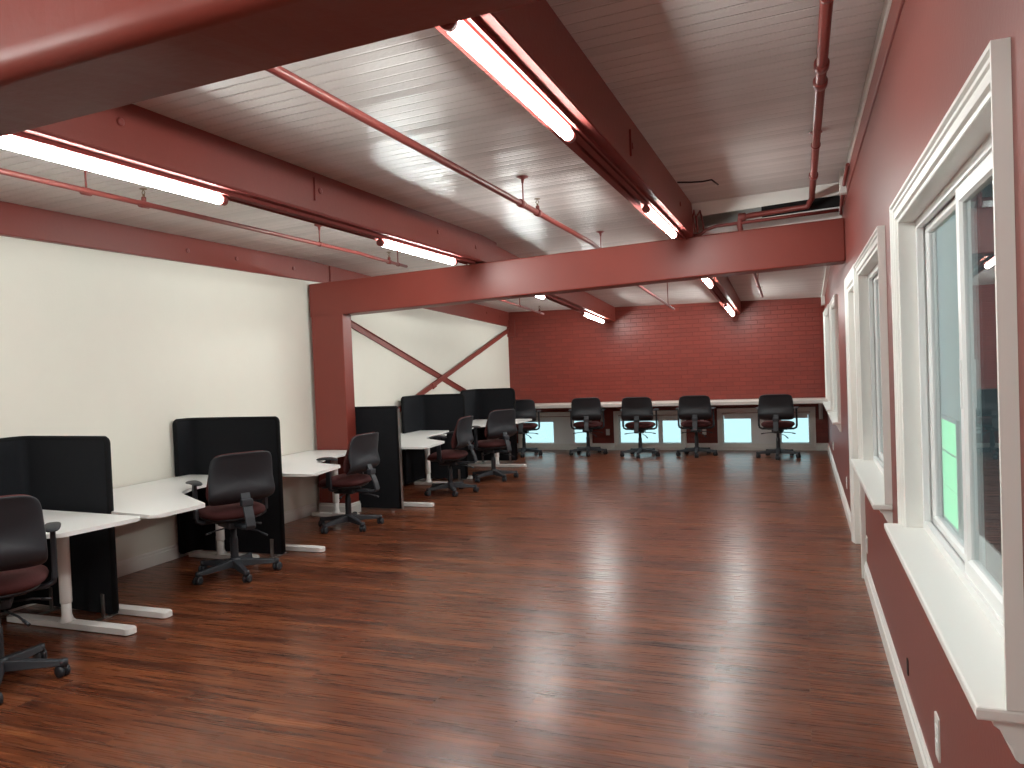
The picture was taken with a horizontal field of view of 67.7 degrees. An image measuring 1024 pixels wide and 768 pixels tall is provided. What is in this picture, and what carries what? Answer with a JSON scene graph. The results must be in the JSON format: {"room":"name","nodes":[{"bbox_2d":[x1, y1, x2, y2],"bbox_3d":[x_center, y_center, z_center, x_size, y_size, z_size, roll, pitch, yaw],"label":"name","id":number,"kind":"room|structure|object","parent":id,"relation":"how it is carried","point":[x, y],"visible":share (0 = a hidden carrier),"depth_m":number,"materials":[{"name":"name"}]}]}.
{"room":"open-plan office","nodes":[
{"label":"open-plan office","id":0,"kind":"room"},
{"bbox_2d":[0,236,509,561],"bbox_3d":[-3.600,0.250,5.804,0.331,2.750,19.300,-2,1,21],"label":"wall","id":1,"kind":"structure","parent":0,"point":[119,347],"depth_m":6.87,"materials":[{"name":"white paint"}]},
{"bbox_2d":[0,201,328,282],"bbox_3d":[-4.679,-1.099,3.015,0.260,0.260,13.380,-2,1,21],"label":"timber beam","id":2,"kind":"structure","parent":1,"relation":"on","point":[16,220],"depth_m":6.61,"materials":[{"name":"red paint"}]},
{"bbox_2d":[0,476,420,614],"bbox_3d":[-3.467,1.558,5.804,0.020,0.125,19.301,-2,1,21],"label":"baseboard","id":3,"kind":"structure","parent":1,"relation":"attached to","point":[137,563],"depth_m":6.72,"materials":[{"name":"white paint"}]},
{"bbox_2d":[351,320,465,391],"bbox_3d":[-1.310,-0.246,11.472,0.029,1.484,4.673,-2,1,21],"label":"brace","id":4,"kind":"object","parent":1,"relation":"attached to","point":[354,325],"visible":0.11,"depth_m":10.83,"materials":[{"name":"red paint"}]},
{"bbox_2d":[329,266,508,326],"bbox_3d":[-1.210,-1.264,12.013,0.202,0.544,5.885,-2,1,21],"label":"timber beam","id":5,"kind":"structure","parent":1,"relation":"on","point":[473,311],"depth_m":12.89,"materials":[{"name":"red paint"}]},
{"bbox_2d":[398,328,508,411],"bbox_3d":[-0.913,-0.246,12.413,0.031,1.479,4.912,-2,1,21],"label":"brace","id":6,"kind":"object","parent":1,"relation":"attached to","point":[435,383],"visible":0.72,"depth_m":12.55,"materials":[{"name":"red paint"}]},
{"bbox_2d":[0,0,884,311],"bbox_3d":[-0.935,-1.330,4.686,6.195,0.644,19.600,-2,1,21],"label":"ceiling","id":7,"kind":"structure","parent":0,"point":[722,91],"depth_m":4.72,"materials":[{"name":"paint"}]},
{"bbox_2d":[0,168,407,267],"bbox_3d":[-3.475,-1.177,2.495,0.145,0.209,13.101,-2,1,21],"label":"pipe","id":8,"kind":"object","parent":7,"relation":"hanging from","point":[142,203],"visible":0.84,"depth_m":5.26,"materials":[{"name":"red metal"}]},
{"bbox_2d":[34,104,496,263],"bbox_3d":[-2.614,-1.214,2.233,0.222,0.295,13.380,-2,1,21],"label":"timber beam","id":9,"kind":"structure","parent":7,"relation":"attached to","point":[133,131],"depth_m":4.66,"materials":[{"name":"red paint"}]},
{"bbox_2d":[265,66,604,248],"bbox_3d":[-1.335,-1.282,2.059,0.110,0.293,13.802,-2,1,21],"label":"pipe","id":10,"kind":"object","parent":7,"relation":"hanging from","point":[280,72],"visible":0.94,"depth_m":4.08,"materials":[{"name":"red metal"}]},
{"bbox_2d":[499,298,543,314],"bbox_3d":[-0.191,-1.236,10.449,0.107,0.404,3.705,-2,1,23],"label":"pipe","id":11,"kind":"object","parent":7,"relation":"hanging from","point":[505,301],"visible":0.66,"depth_m":11.18,"materials":[{"name":"red metal"}]},
{"bbox_2d":[497,246,614,321],"bbox_3d":[0.745,-1.344,11.273,0.240,0.622,5.885,-2,1,21],"label":"timber beam","id":12,"kind":"structure","parent":7,"relation":"attached to","point":[583,300],"depth_m":12.05,"materials":[{"name":"red paint"}]},
{"bbox_2d":[544,295,607,321],"bbox_3d":[0.816,-1.192,11.463,0.080,0.318,4.900,-2,1,21],"label":"channel","id":13,"kind":"object","parent":12,"relation":"attached to","point":[548,297],"visible":0.52,"depth_m":11.53,"materials":[{"name":"red paint"}]},
{"bbox_2d":[581,312,604,322],"bbox_3d":[1.385,-1.130,12.962,0.055,0.153,1.347,-2,1,21],"label":"tube light","id":14,"kind":"object","parent":13,"relation":"attached to","point":[582,313],"visible":0.98,"depth_m":12.85,"materials":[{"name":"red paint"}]},
{"bbox_2d":[493,0,692,234],"bbox_3d":[-0.651,-1.328,1.253,0.222,0.315,12.940,-2,1,21],"label":"timber beam","id":15,"kind":"structure","parent":7,"relation":"attached to","point":[535,25],"depth_m":3.67,"materials":[{"name":"red paint"}]},
{"bbox_2d":[435,13,692,239],"bbox_3d":[-0.655,-1.154,1.245,0.208,0.032,12.850,-2,1,21],"label":"fluorescent light fixture","id":16,"kind":"object","parent":15,"relation":"attached to","point":[590,145],"visible":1,"depth_m":3.55,"materials":[{"name":"red paint"}]},
{"bbox_2d":[440,21,575,142],"bbox_3d":[0.037,-1.192,3.079,0.055,0.076,1.414,-2,1,21],"label":"tube light","id":17,"kind":"object","parent":16,"relation":"attached to","point":[458,30],"visible":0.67,"depth_m":2.87,"materials":[{"name":"white glass"}]},
{"bbox_2d":[642,204,676,238],"bbox_3d":[1.212,-1.311,6.198,0.055,0.076,1.344,-2,1,21],"label":"tube light","id":18,"kind":"object","parent":16,"relation":"attached to","point":[646,209],"visible":0.98,"depth_m":6.00,"materials":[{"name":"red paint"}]},
{"bbox_2d":[692,210,698,231],"bbox_3d":[1.713,-1.518,7.145,0.022,0.212,0.255,-2,1,24],"label":"cable","id":19,"kind":"object","parent":15,"relation":"attached to","point":[694,213],"visible":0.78,"depth_m":7.08,"materials":[{"name":"red paint"}]},
{"bbox_2d":[696,210,704,232],"bbox_3d":[1.760,-1.520,7.163,0.044,0.212,0.223,-1,2,37],"label":"cable","id":20,"kind":"object","parent":15,"relation":"attached to","point":[699,210],"visible":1,"depth_m":7.13,"materials":[{"name":"red paint"}]},
{"bbox_2d":[638,283,674,309],"bbox_3d":[1.726,-1.255,9.620,0.090,0.462,3.504,-2,1,22],"label":"pipe","id":21,"kind":"object","parent":7,"relation":"hanging from","point":[640,286],"visible":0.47,"depth_m":10.07,"materials":[{"name":"red metal"}]},
{"bbox_2d":[677,179,718,184],"bbox_3d":[1.501,-1.631,6.189,0.328,0.064,0.104,-2,1,21],"label":"cable","id":22,"kind":"object","parent":7,"relation":"attached to","point":[716,183],"visible":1,"depth_m":6.21,"materials":[{"name":"grey plastic"}]},
{"bbox_2d":[683,237,740,314],"bbox_3d":[2.820,-1.434,10.488,0.200,0.667,5.885,-2,1,21],"label":"timber beam","id":23,"kind":"structure","parent":7,"relation":"attached to","point":[724,284],"depth_m":11.09,"materials":[{"name":"red paint"}]},
{"bbox_2d":[707,278,736,314],"bbox_3d":[2.915,-1.248,10.723,0.080,0.319,5.000,-2,1,21],"label":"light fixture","id":24,"kind":"object","parent":23,"relation":"attached to","point":[715,289],"visible":0.46,"depth_m":10.69,"materials":[{"name":"red paint"}]},
{"bbox_2d":[702,278,712,288],"bbox_3d":[2.277,-1.257,9.039,0.055,0.149,1.347,-2,1,21],"label":"tube light","id":25,"kind":"object","parent":24,"relation":"attached to","point":[708,283],"visible":0.48,"depth_m":9.30,"materials":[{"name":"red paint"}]},
{"bbox_2d":[724,303,734,315],"bbox_3d":[3.466,-1.183,12.176,0.055,0.153,1.347,-2,1,21],"label":"tube light","id":26,"kind":"object","parent":24,"relation":"attached to","point":[726,306],"visible":0.97,"depth_m":11.97,"materials":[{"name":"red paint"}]},
{"bbox_2d":[753,273,762,297],"bbox_3d":[3.005,-1.400,9.347,0.090,0.424,3.901,-2,1,19],"label":"pipe","id":27,"kind":"object","parent":7,"relation":"hanging from","point":[754,274],"visible":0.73,"depth_m":9.42,"materials":[{"name":"red metal"}]},
{"bbox_2d":[737,0,833,230],"bbox_3d":[0.173,-1.317,1.037,0.706,0.421,12.955,-2,1,21],"label":"pipe","id":28,"kind":"object","parent":7,"relation":"hanging from","point":[822,62],"visible":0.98,"depth_m":4.23,"materials":[{"name":"red metal"}]},
{"bbox_2d":[0,450,917,767],"bbox_3d":[-0.825,1.599,4.869,6.204,0.120,19.610,-2,1,21],"label":"floor","id":29,"kind":"structure","parent":0,"point":[577,610],"depth_m":4.52,"materials":[{"name":"brown wood"}]},
{"bbox_2d":[0,494,70,704],"bbox_3d":[-2.796,1.106,4.120,0.675,1.054,0.685,-3,2,-29],"label":"office chair","id":30,"kind":"object","parent":29,"relation":"on","point":[23,541],"visible":1,"depth_m":4.04,"materials":[{"name":"grey plastic"}]},
{"bbox_2d":[0,494,29,496],"bbox_3d":[-2.725,0.783,3.961,0.516,0.406,0.154,-3,2,-29],"label":"cushion","id":31,"kind":"object","parent":30,"relation":"on","point":[17,495],"depth_m":3.97,"materials":[{"name":"red fabric"}]},
{"bbox_2d":[0,436,118,620],"bbox_3d":[-3.480,1.010,5.151,1.541,1.252,0.744,-3,2,-31],"label":"screen","id":32,"kind":"object","parent":29,"relation":"on","point":[64,473],"visible":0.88,"depth_m":5.33,"materials":[{"name":"grey fabric"}]},
{"bbox_2d":[6,510,139,635],"bbox_3d":[-3.263,1.275,4.403,1.254,0.740,1.944,-2,1,21],"label":"desk","id":33,"kind":"object","parent":29,"relation":"on","point":[72,523],"visible":0.77,"depth_m":5.04,"materials":[{"name":"white laminate"}]},
{"bbox_2d":[54,475,258,617],"bbox_3d":[-2.634,1.213,6.010,1.378,0.740,1.682,-2,1,21],"label":"desk","id":34,"kind":"object","parent":29,"relation":"on","point":[163,497],"visible":0.59,"depth_m":5.67,"materials":[{"name":"white laminate"}]},
{"bbox_2d":[173,416,287,558],"bbox_3d":[-2.510,0.927,6.907,1.010,1.258,0.385,-2,1,21],"label":"screen","id":35,"kind":"object","parent":29,"relation":"on","point":[196,441],"visible":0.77,"depth_m":6.90,"materials":[{"name":"grey fabric"}]},
{"bbox_2d":[186,450,281,584],"bbox_3d":[-2.274,1.052,6.218,0.708,1.024,0.684,-3,2,-41],"label":"office chair","id":36,"kind":"object","parent":29,"relation":"on","point":[234,480],"visible":1,"depth_m":6.06,"materials":[{"name":"grey plastic"}]},
{"bbox_2d":[206,450,263,501],"bbox_3d":[-2.164,0.741,6.089,0.516,0.406,0.154,-3,2,-41],"label":"cushion","id":37,"kind":"object","parent":36,"relation":"on","point":[232,477],"depth_m":6.00,"materials":[{"name":"red fabric"}]},
{"bbox_2d":[281,450,359,551],"bbox_3d":[-2.026,1.147,7.790,1.259,0.740,1.790,-2,1,21],"label":"desk","id":38,"kind":"object","parent":29,"relation":"on","point":[301,464],"visible":0.52,"depth_m":7.59,"materials":[{"name":"white laminate"}]},
{"bbox_2d":[311,313,360,512],"bbox_3d":[-2.039,0.342,8.837,0.440,2.300,0.205,-2,1,21],"label":"steel column","id":39,"kind":"structure","parent":29,"relation":"on","point":[332,333],"depth_m":8.76,"materials":[{"name":"red metal"}]},
{"bbox_2d":[309,218,845,316],"bbox_3d":[0.360,-1.128,7.932,5.680,0.556,0.270,-2,1,21],"label":"cross beam","id":40,"kind":"structure","parent":39,"relation":"on","point":[815,243],"depth_m":7.62,"materials":[{"name":"red paint"}]},
{"bbox_2d":[693,208,838,235],"bbox_3d":[2.310,-1.491,7.092,1.351,0.137,0.030,-2,1,21],"label":"conduit","id":41,"kind":"object","parent":40,"relation":"attached to","point":[836,209],"visible":0.83,"depth_m":7.05,"materials":[{"name":"red metal"}]},
{"bbox_2d":[316,432,383,533],"bbox_3d":[-1.707,1.006,7.957,0.715,0.988,0.651,-3,2,-38],"label":"office chair","id":42,"kind":"object","parent":29,"relation":"on","point":[362,455],"visible":1,"depth_m":7.83,"materials":[{"name":"grey plastic"}]},
{"bbox_2d":[343,432,373,473],"bbox_3d":[-1.548,0.710,7.896,0.154,0.406,0.516,-2,1,23],"label":"cushion","id":43,"kind":"object","parent":42,"relation":"on","point":[359,457],"depth_m":7.75,"materials":[{"name":"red fabric"}]},
{"bbox_2d":[355,406,403,508],"bbox_3d":[-1.607,0.849,8.878,0.714,1.182,0.041,-2,1,21],"label":"screen","id":44,"kind":"object","parent":29,"relation":"on","point":[384,420],"visible":0.66,"depth_m":8.80,"materials":[{"name":"grey fabric"}]},
{"bbox_2d":[401,430,448,506],"bbox_3d":[-1.180,1.065,9.904,1.252,0.740,2.105,-2,1,21],"label":"desk","id":45,"kind":"object","parent":29,"relation":"on","point":[420,439],"visible":0.59,"depth_m":9.90,"materials":[{"name":"white laminate"}]},
{"bbox_2d":[401,394,467,483],"bbox_3d":[-1.063,0.779,10.856,0.727,1.255,0.740,-2,1,21],"label":"screen","id":46,"kind":"object","parent":29,"relation":"on","point":[427,411],"visible":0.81,"depth_m":10.98,"materials":[{"name":"grey fabric"}]},
{"bbox_2d":[424,416,478,496],"bbox_3d":[-0.793,0.921,9.936,0.702,0.994,0.673,-2,1,18],"label":"office chair","id":47,"kind":"object","parent":29,"relation":"on","point":[462,436],"visible":1,"depth_m":9.79,"materials":[{"name":"grey plastic"}]},
{"bbox_2d":[451,416,469,448],"bbox_3d":[-0.634,0.623,9.866,0.154,0.406,0.516,-2,1,18],"label":"cushion","id":48,"kind":"object","parent":47,"relation":"on","point":[461,435],"depth_m":9.69,"materials":[{"name":"red fabric"}]},
{"bbox_2d":[443,419,531,478],"bbox_3d":[-0.482,0.990,11.929,1.130,0.740,1.840,-2,1,21],"label":"desk","id":49,"kind":"object","parent":29,"relation":"on","point":[478,422],"visible":0.37,"depth_m":12.29,"materials":[{"name":"white laminate"}]},
{"bbox_2d":[460,388,517,463],"bbox_3d":[-0.350,0.708,12.696,0.732,1.255,0.789,-2,1,21],"label":"screen","id":50,"kind":"object","parent":29,"relation":"on","point":[479,403],"visible":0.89,"depth_m":12.85,"materials":[{"name":"grey fabric"}]},
{"bbox_2d":[472,409,518,481],"bbox_3d":[-0.281,0.868,10.973,0.699,1.012,0.701,-3,2,-41],"label":"office chair","id":51,"kind":"object","parent":29,"relation":"on","point":[500,423],"visible":0.99,"depth_m":10.81,"materials":[{"name":"grey plastic"}]},
{"bbox_2d":[484,409,506,437],"bbox_3d":[-0.158,0.563,10.844,0.516,0.406,0.154,-3,2,-41],"label":"cushion","id":52,"kind":"object","parent":51,"relation":"on","point":[496,425],"depth_m":10.72,"materials":[{"name":"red fabric"}]},
{"bbox_2d":[515,399,542,457],"bbox_3d":[0.203,0.777,13.750,0.675,1.024,0.685,-2,1,9],"label":"office chair","id":53,"kind":"object","parent":29,"relation":"on","point":[525,408],"visible":0.71,"depth_m":13.51,"materials":[{"name":"grey plastic"}]},
{"bbox_2d":[568,397,607,456],"bbox_3d":[1.336,0.739,13.524,0.675,1.024,0.685,-2,1,9],"label":"office chair","id":54,"kind":"object","parent":29,"relation":"on","point":[586,410],"visible":1,"depth_m":13.31,"materials":[{"name":"grey plastic"}]},
{"bbox_2d":[620,397,659,457],"bbox_3d":[2.171,0.718,13.005,0.679,1.024,0.685,-2,1,19],"label":"office chair","id":55,"kind":"object","parent":29,"relation":"on","point":[639,410],"visible":1,"depth_m":12.81,"materials":[{"name":"grey plastic"}]},
{"bbox_2d":[676,395,717,457],"bbox_3d":[3.081,0.688,12.786,0.679,1.024,0.685,-2,1,17],"label":"office chair","id":56,"kind":"object","parent":29,"relation":"on","point":[696,409],"visible":1,"depth_m":12.59,"materials":[{"name":"grey plastic"}]},
{"bbox_2d":[755,394,800,459],"bbox_3d":[4.216,0.659,12.125,0.679,1.024,0.685,-2,1,24],"label":"office chair","id":57,"kind":"object","parent":29,"relation":"on","point":[778,408],"visible":1,"depth_m":11.94,"materials":[{"name":"grey plastic"}]},
{"bbox_2d":[508,297,827,442],"bbox_3d":[2.608,-0.233,13.883,6.055,2.850,0.220,-2,1,21],"label":"wall","id":58,"kind":"structure","parent":0,"point":[776,346],"depth_m":13.65,"materials":[{"name":"red brick"}]},
{"bbox_2d":[507,320,515,336],"bbox_3d":[-0.019,-1.065,14.688,0.160,0.320,0.046,-2,1,21],"label":"bracket","id":59,"kind":"object","parent":58,"relation":"attached to","point":[511,323],"visible":1,"depth_m":14.67,"materials":[{"name":"red metal"}]},
{"bbox_2d":[518,412,591,447],"bbox_3d":[0.831,0.872,14.548,1.460,0.680,0.188,-2,1,21],"label":"window","id":60,"kind":"structure","parent":58,"relation":"in","point":[564,437],"depth_m":14.49,"materials":[{"name":"white paint"}]},
{"bbox_2d":[613,410,686,447],"bbox_3d":[2.519,0.821,13.910,1.310,0.680,0.188,-2,1,21],"label":"window","id":61,"kind":"structure","parent":58,"relation":"in","point":[664,415],"depth_m":13.83,"materials":[{"name":"white paint"}]},
{"bbox_2d":[517,443,827,450],"bbox_3d":[2.614,1.132,13.805,5.745,0.125,0.020,-2,1,21],"label":"baseboard","id":62,"kind":"structure","parent":58,"relation":"attached to","point":[609,446],"depth_m":13.51,"materials":[{"name":"white paint"}]},
{"bbox_2d":[535,397,827,421],"bbox_3d":[2.472,0.497,13.480,5.725,0.360,0.679,-2,1,21],"label":"countertop","id":63,"kind":"structure","parent":58,"relation":"attached to","point":[796,401],"depth_m":13.11,"materials":[{"name":"white paint"}]},
{"bbox_2d":[717,407,815,448],"bbox_3d":[4.386,0.754,13.204,1.605,0.700,0.188,-2,1,21],"label":"window","id":64,"kind":"structure","parent":58,"relation":"in","point":[768,440],"depth_m":13.22,"materials":[{"name":"white paint"}]},
{"bbox_2d":[824,0,1023,767],"bbox_3d":[1.901,-0.192,3.714,0.130,3.300,19.300,-2,1,21],"label":"wall","id":65,"kind":"structure","parent":0,"point":[936,46],"depth_m":2.80,"materials":[{"name":"red paint"}]},
{"bbox_2d":[0,0,540,136],"bbox_3d":[-1.838,-0.935,2.194,5.745,0.673,0.296,-2,1,21],"label":"cross beam","id":66,"kind":"structure","parent":65,"relation":"attached to","point":[61,60],"depth_m":1.75,"materials":[{"name":"red paint"}]},
{"bbox_2d":[6,129,479,264],"bbox_3d":[-2.696,-1.042,2.019,0.208,0.032,12.850,-2,1,21],"label":"fluorescent light fixture","id":67,"kind":"object","parent":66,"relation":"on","point":[33,136],"visible":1,"depth_m":4.47,"materials":[{"name":"red paint"}]},
{"bbox_2d":[0,136,227,205],"bbox_3d":[-1.981,-1.083,3.913,0.055,0.076,1.444,-2,1,21],"label":"tube light","id":68,"kind":"object","parent":67,"relation":"attached to","point":[8,143],"visible":0.95,"depth_m":3.78,"materials":[{"name":"white glass"}]},
{"bbox_2d":[376,239,457,264],"bbox_3d":[-0.830,-1.199,6.966,0.055,0.076,1.474,-2,1,21],"label":"tube light","id":69,"kind":"object","parent":67,"relation":"attached to","point":[380,242],"visible":0.94,"depth_m":6.81,"materials":[{"name":"white glass"}]},
{"bbox_2d":[692,182,842,234],"bbox_3d":[2.462,-1.647,7.189,1.595,0.420,0.540,-2,1,21],"label":"trim","id":70,"kind":"structure","parent":65,"relation":"attached to","point":[721,211],"depth_m":7.13,"materials":[{"name":"white paint"}]},
{"bbox_2d":[761,196,839,217],"bbox_3d":[2.703,-1.651,7.168,0.680,0.110,0.230,-2,1,21],"label":"trough","id":71,"kind":"object","parent":65,"relation":"attached to","point":[834,201],"visible":0.43,"depth_m":7.02,"materials":[{"name":"black metal"}]},
{"bbox_2d":[823,304,831,411],"bbox_3d":[4.751,-0.352,11.376,0.228,1.542,2.250,-2,1,21],"label":"window","id":72,"kind":"structure","parent":65,"relation":"in","point":[828,405],"depth_m":12.35,"materials":[{"name":"white paint"}]},
{"bbox_2d":[827,294,840,431],"bbox_3d":[3.932,-0.259,9.202,0.228,1.522,1.700,-2,1,21],"label":"window","id":73,"kind":"structure","parent":65,"relation":"in","point":[835,414],"depth_m":9.82,"materials":[{"name":"white paint"}]},
{"bbox_2d":[839,163,849,214],"bbox_3d":[2.723,-1.581,6.268,0.027,0.197,1.157,-2,1,21],"label":"conduit","id":74,"kind":"object","parent":65,"relation":"attached to","point":[847,165],"visible":0.93,"depth_m":6.17,"materials":[{"name":"red metal"}]},
{"bbox_2d":[844,264,866,577],"bbox_3d":[2.767,0.246,5.982,0.189,2.250,1.200,-2,1,21],"label":"door","id":75,"kind":"structure","parent":65,"relation":"in","point":[857,493],"depth_m":6.45,"materials":[{"name":"white paint"}]},
{"bbox_2d":[821,0,891,305],"bbox_3d":[1.766,-1.312,3.716,0.060,0.708,19.290,-2,1,21],"label":"trim","id":76,"kind":"structure","parent":65,"relation":"attached to","point":[887,3],"depth_m":4.32,"materials":[{"name":"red paint"}]},
{"bbox_2d":[866,535,867,553],"bbox_3d":[2.493,1.127,5.370,0.009,0.115,0.072,-2,1,21],"label":"wall outlet","id":77,"kind":"object","parent":65,"relation":"attached to","point":[866,535],"visible":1,"depth_m":5.34,"materials":[{"name":"white plastic"}]},
{"bbox_2d":[851,225,892,522],"bbox_3d":[2.183,-0.067,4.559,0.228,1.482,1.770,-2,1,21],"label":"window","id":78,"kind":"structure","parent":65,"relation":"in","point":[873,468],"depth_m":5.19,"materials":[{"name":"white paint"}]},
{"bbox_2d":[843,0,904,204],"bbox_3d":[0.666,-1.419,0.732,0.021,0.129,12.940,-2,1,21],"label":"trim","id":79,"kind":"structure","parent":65,"relation":"attached to","point":[896,7],"depth_m":3.79,"materials":[{"name":"red paint"}]},
{"bbox_2d":[827,443,932,767],"bbox_3d":[1.893,1.396,3.778,0.020,0.125,19.300,-2,1,21],"label":"baseboard","id":80,"kind":"structure","parent":65,"relation":"attached to","point":[918,743],"depth_m":3.71,"materials":[{"name":"white paint"}]},
{"bbox_2d":[906,658,908,675],"bbox_3d":[1.735,1.240,3.350,0.004,0.070,0.040,-2,1,21],"label":"wall outlet","id":81,"kind":"object","parent":65,"relation":"attached to","point":[907,661],"depth_m":3.34,"materials":[{"name":"black"}]},
{"bbox_2d":[934,711,940,762],"bbox_3d":[1.450,1.203,2.606,0.009,0.150,0.072,-2,1,21],"label":"wall outlet","id":82,"kind":"object","parent":65,"relation":"attached to","point":[936,718],"visible":1,"depth_m":2.59,"materials":[{"name":"white plastic"}]},
{"bbox_2d":[884,37,1023,763],"bbox_3d":[1.357,0.011,2.368,0.228,1.455,1.835,-2,1,21],"label":"window","id":83,"kind":"structure","parent":65,"relation":"in","point":[977,622],"depth_m":2.32,"materials":[{"name":"white paint"}]},
{"label":"outside","id":84,"kind":"structure","parent":0,"visible":0},
{"bbox_3d":[8.197,4.171,7.764,8.395,0.100,28.000,-2,1,21],"label":"ground","id":85,"kind":"structure","parent":84,"visible":0},
{"bbox_2d":[937,214,963,540],"bbox_3d":[9.254,-0.387,16.799,0.350,8.500,8.030,-2,1,21],"label":"window pane","id":86,"kind":"structure","parent":85,"relation":"on","point":[946,234],"depth_m":14.11,"materials":[{"name":"clear glass"}]},
{"bbox_2d":[976,181,1001,586],"bbox_3d":[4.724,0.077,4.612,0.330,8.500,17.950,-2,1,21],"label":"window pane","id":87,"kind":"structure","parent":85,"relation":"on","point":[985,219],"depth_m":11.35,"materials":[{"name":"grey"}]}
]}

